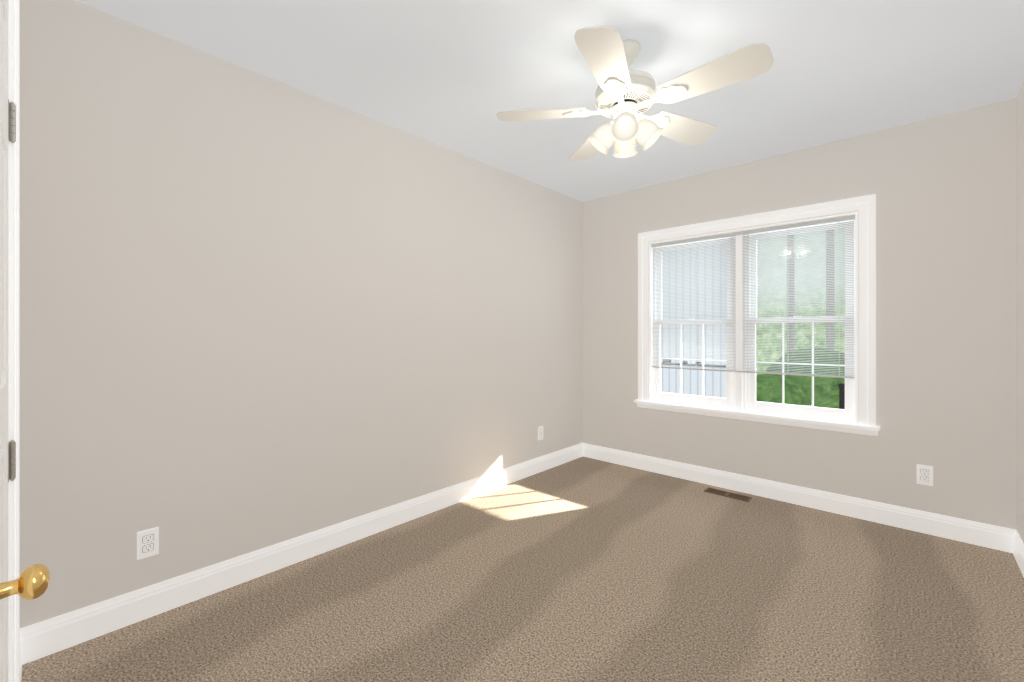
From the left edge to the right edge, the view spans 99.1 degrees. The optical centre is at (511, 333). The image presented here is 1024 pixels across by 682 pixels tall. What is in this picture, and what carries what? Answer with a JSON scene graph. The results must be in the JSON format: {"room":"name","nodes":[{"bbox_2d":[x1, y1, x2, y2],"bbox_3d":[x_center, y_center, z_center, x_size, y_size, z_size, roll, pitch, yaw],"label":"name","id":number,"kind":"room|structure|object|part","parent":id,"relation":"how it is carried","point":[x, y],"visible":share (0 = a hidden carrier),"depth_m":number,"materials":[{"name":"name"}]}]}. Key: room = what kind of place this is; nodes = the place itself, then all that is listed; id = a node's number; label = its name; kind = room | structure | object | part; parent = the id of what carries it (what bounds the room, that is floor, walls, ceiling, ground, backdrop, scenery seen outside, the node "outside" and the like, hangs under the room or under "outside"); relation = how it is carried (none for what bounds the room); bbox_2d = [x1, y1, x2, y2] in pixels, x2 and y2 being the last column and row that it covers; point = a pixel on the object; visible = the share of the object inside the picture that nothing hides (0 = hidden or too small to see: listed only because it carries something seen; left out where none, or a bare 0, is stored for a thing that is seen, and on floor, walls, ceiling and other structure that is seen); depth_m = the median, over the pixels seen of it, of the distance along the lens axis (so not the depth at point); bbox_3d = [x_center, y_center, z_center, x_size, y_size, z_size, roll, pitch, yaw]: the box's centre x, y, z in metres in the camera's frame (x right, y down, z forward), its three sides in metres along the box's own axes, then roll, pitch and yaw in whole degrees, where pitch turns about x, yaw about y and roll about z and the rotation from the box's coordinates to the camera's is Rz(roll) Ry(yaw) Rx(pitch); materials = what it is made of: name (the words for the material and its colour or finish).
{"room":"empty bedroom","nodes":[
{"label":"empty bedroom","id":0,"kind":"room"},
{"bbox_2d":[20,0,581,627],"bbox_3d":[-0.681,-0.043,2.824,0.140,2.440,4.140,0,0,43],"label":"wall","id":1,"kind":"structure","parent":0,"point":[258,310],"depth_m":2.07,"materials":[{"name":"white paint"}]},
{"bbox_2d":[137,527,158,559],"bbox_3d":[-1.512,0.872,1.813,0.006,0.114,0.070,0,0,43],"label":"electrical outlet","id":2,"kind":"object","parent":1,"relation":"attached to","point":[147,542],"visible":1,"depth_m":1.81,"materials":[{"name":"white plastic"}]},
{"bbox_2d":[20,443,582,664],"bbox_3d":[-0.637,1.115,2.757,0.015,0.125,3.900,0,0,43],"label":"baseboard","id":3,"kind":"structure","parent":1,"relation":"attached to","point":[58,633],"depth_m":2.05,"materials":[{"name":"white paint"}]},
{"bbox_2d":[538,426,542,439],"bbox_3d":[0.246,0.851,3.724,0.006,0.114,0.070,0,0,43],"label":"electrical outlet","id":4,"kind":"object","parent":1,"relation":"attached to","point":[540,432],"visible":1,"depth_m":3.72,"materials":[{"name":"white plastic"}]},
{"bbox_2d":[21,457,1023,681],"bbox_3d":[0.383,1.237,1.846,3.230,0.120,4.140,0,0,43],"label":"floor","id":5,"kind":"structure","parent":0,"point":[583,569],"depth_m":1.90,"materials":[{"name":"brown carpet"}]},
{"bbox_2d":[704,487,751,501],"bbox_3d":[1.572,1.174,3.184,0.300,0.005,0.100,0,0,43],"label":"floor vent","id":6,"kind":"object","parent":5,"relation":"in","point":[729,494],"visible":1,"depth_m":3.17,"materials":[{"name":"black metal"}]},
{"bbox_2d":[74,0,1023,201],"bbox_3d":[0.383,-1.313,1.846,3.030,0.100,4.140,0,0,43],"label":"ceiling","id":7,"kind":"structure","parent":0,"point":[457,76],"depth_m":2.03,"materials":[{"name":"white paint"}]},
{"bbox_2d":[497,26,773,160],"bbox_3d":[0.533,-1.027,1.912,1.062,0.472,1.110,0,0,43],"label":"ceiling fan","id":8,"kind":"object","parent":7,"relation":"hanging from","point":[626,97],"visible":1,"depth_m":1.83,"materials":[{"name":"painted wood"},{"name":"painted metal"},{"name":"glass"}]},
{"bbox_3d":[0.503,-0.875,1.940,0.303,0.130,0.303,0,0,43],"label":"lamp shade","id":9,"kind":"part","parent":8,"relation":"part of","materials":[{"name":"white glass"}]},
{"bbox_2d":[582,98,1016,529],"bbox_3d":[1.736,-0.043,3.318,2.750,2.440,0.140,0,0,43],"label":"wall","id":10,"kind":"structure","parent":0,"point":[943,188],"depth_m":2.66,"materials":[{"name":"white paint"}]},
{"bbox_2d":[634,194,879,435],"bbox_3d":[1.731,-0.113,3.309,1.629,1.510,0.222,0,0,43],"label":"window","id":11,"kind":"structure","parent":10,"relation":"in","point":[739,401],"depth_m":3.19,"materials":[{"name":"white paint"}]},
{"bbox_2d":[651,215,854,378],"bbox_3d":[1.707,-0.236,3.283,1.377,1.057,0.040,0,0,43],"label":"mini blind","id":12,"kind":"object","parent":11,"relation":"attached to","point":[802,224],"visible":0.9,"depth_m":3.18,"materials":[{"name":"white plastic"}]},
{"bbox_2d":[583,443,1014,552],"bbox_3d":[1.684,1.115,3.261,2.750,0.125,0.015,0,0,43],"label":"baseboard","id":13,"kind":"structure","parent":10,"relation":"attached to","point":[975,533],"depth_m":2.88,"materials":[{"name":"white paint"}]},
{"bbox_2d":[917,464,932,485],"bbox_3d":[2.436,0.837,2.576,0.070,0.114,0.006,0,0,43],"label":"electrical outlet","id":14,"kind":"object","parent":10,"relation":"attached to","point":[924,475],"visible":1,"depth_m":2.57,"materials":[{"name":"white plastic"}]},
{"bbox_2d":[1017,82,1023,542],"bbox_3d":[1.446,-0.043,0.868,0.140,2.440,4.140,0,0,43],"label":"wall","id":15,"kind":"structure","parent":0,"point":[1020,313],"depth_m":2.25,"materials":[{"name":"white paint"}]},
{"bbox_2d":[1013,530,1023,576],"bbox_3d":[1.376,1.115,0.906,0.015,0.125,3.900,0,0,43],"label":"baseboard","id":16,"kind":"structure","parent":15,"relation":"attached to","point":[1018,548],"depth_m":2.21,"materials":[{"name":"white paint"}]},
{"bbox_3d":[-0.795,-0.043,0.565,2.750,2.440,0.140,0,0,43],"label":"wall","id":17,"kind":"structure","parent":0,"visible":0},
{"bbox_2d":[9,0,19,681],"bbox_3d":[-1.043,0.107,0.806,0.980,2.140,0.159,0,0,43],"label":"door frame","id":18,"kind":"structure","parent":17,"relation":"attached to","point":[14,338],"depth_m":1.15,"materials":[{"name":"white paint"}]},
{"bbox_2d":[20,636,21,681],"bbox_3d":[-1.558,1.115,1.372,0.535,0.125,0.015,0,0,43],"label":"baseboard","id":19,"kind":"structure","parent":17,"relation":"attached to","point":[20,658],"depth_m":1.49,"materials":[{"name":"white paint"}]},
{"bbox_2d":[0,0,49,681],"bbox_3d":[-0.997,0.150,0.868,0.796,2.030,0.098,0,0,43],"label":"closet door","id":20,"kind":"structure","parent":17,"relation":"in","point":[31,582],"depth_m":1.01,"materials":[{"name":"white paint"}]},
{"label":"outside","id":21,"kind":"structure","parent":0,"visible":0},
{"bbox_2d":[661,229,844,408],"bbox_3d":[6.219,-3.123,8.747,34.000,9.400,13.800,0,0,43],"label":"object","id":22,"kind":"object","parent":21,"point":[672,381],"depth_m":6.00,"materials":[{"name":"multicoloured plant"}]}
]}

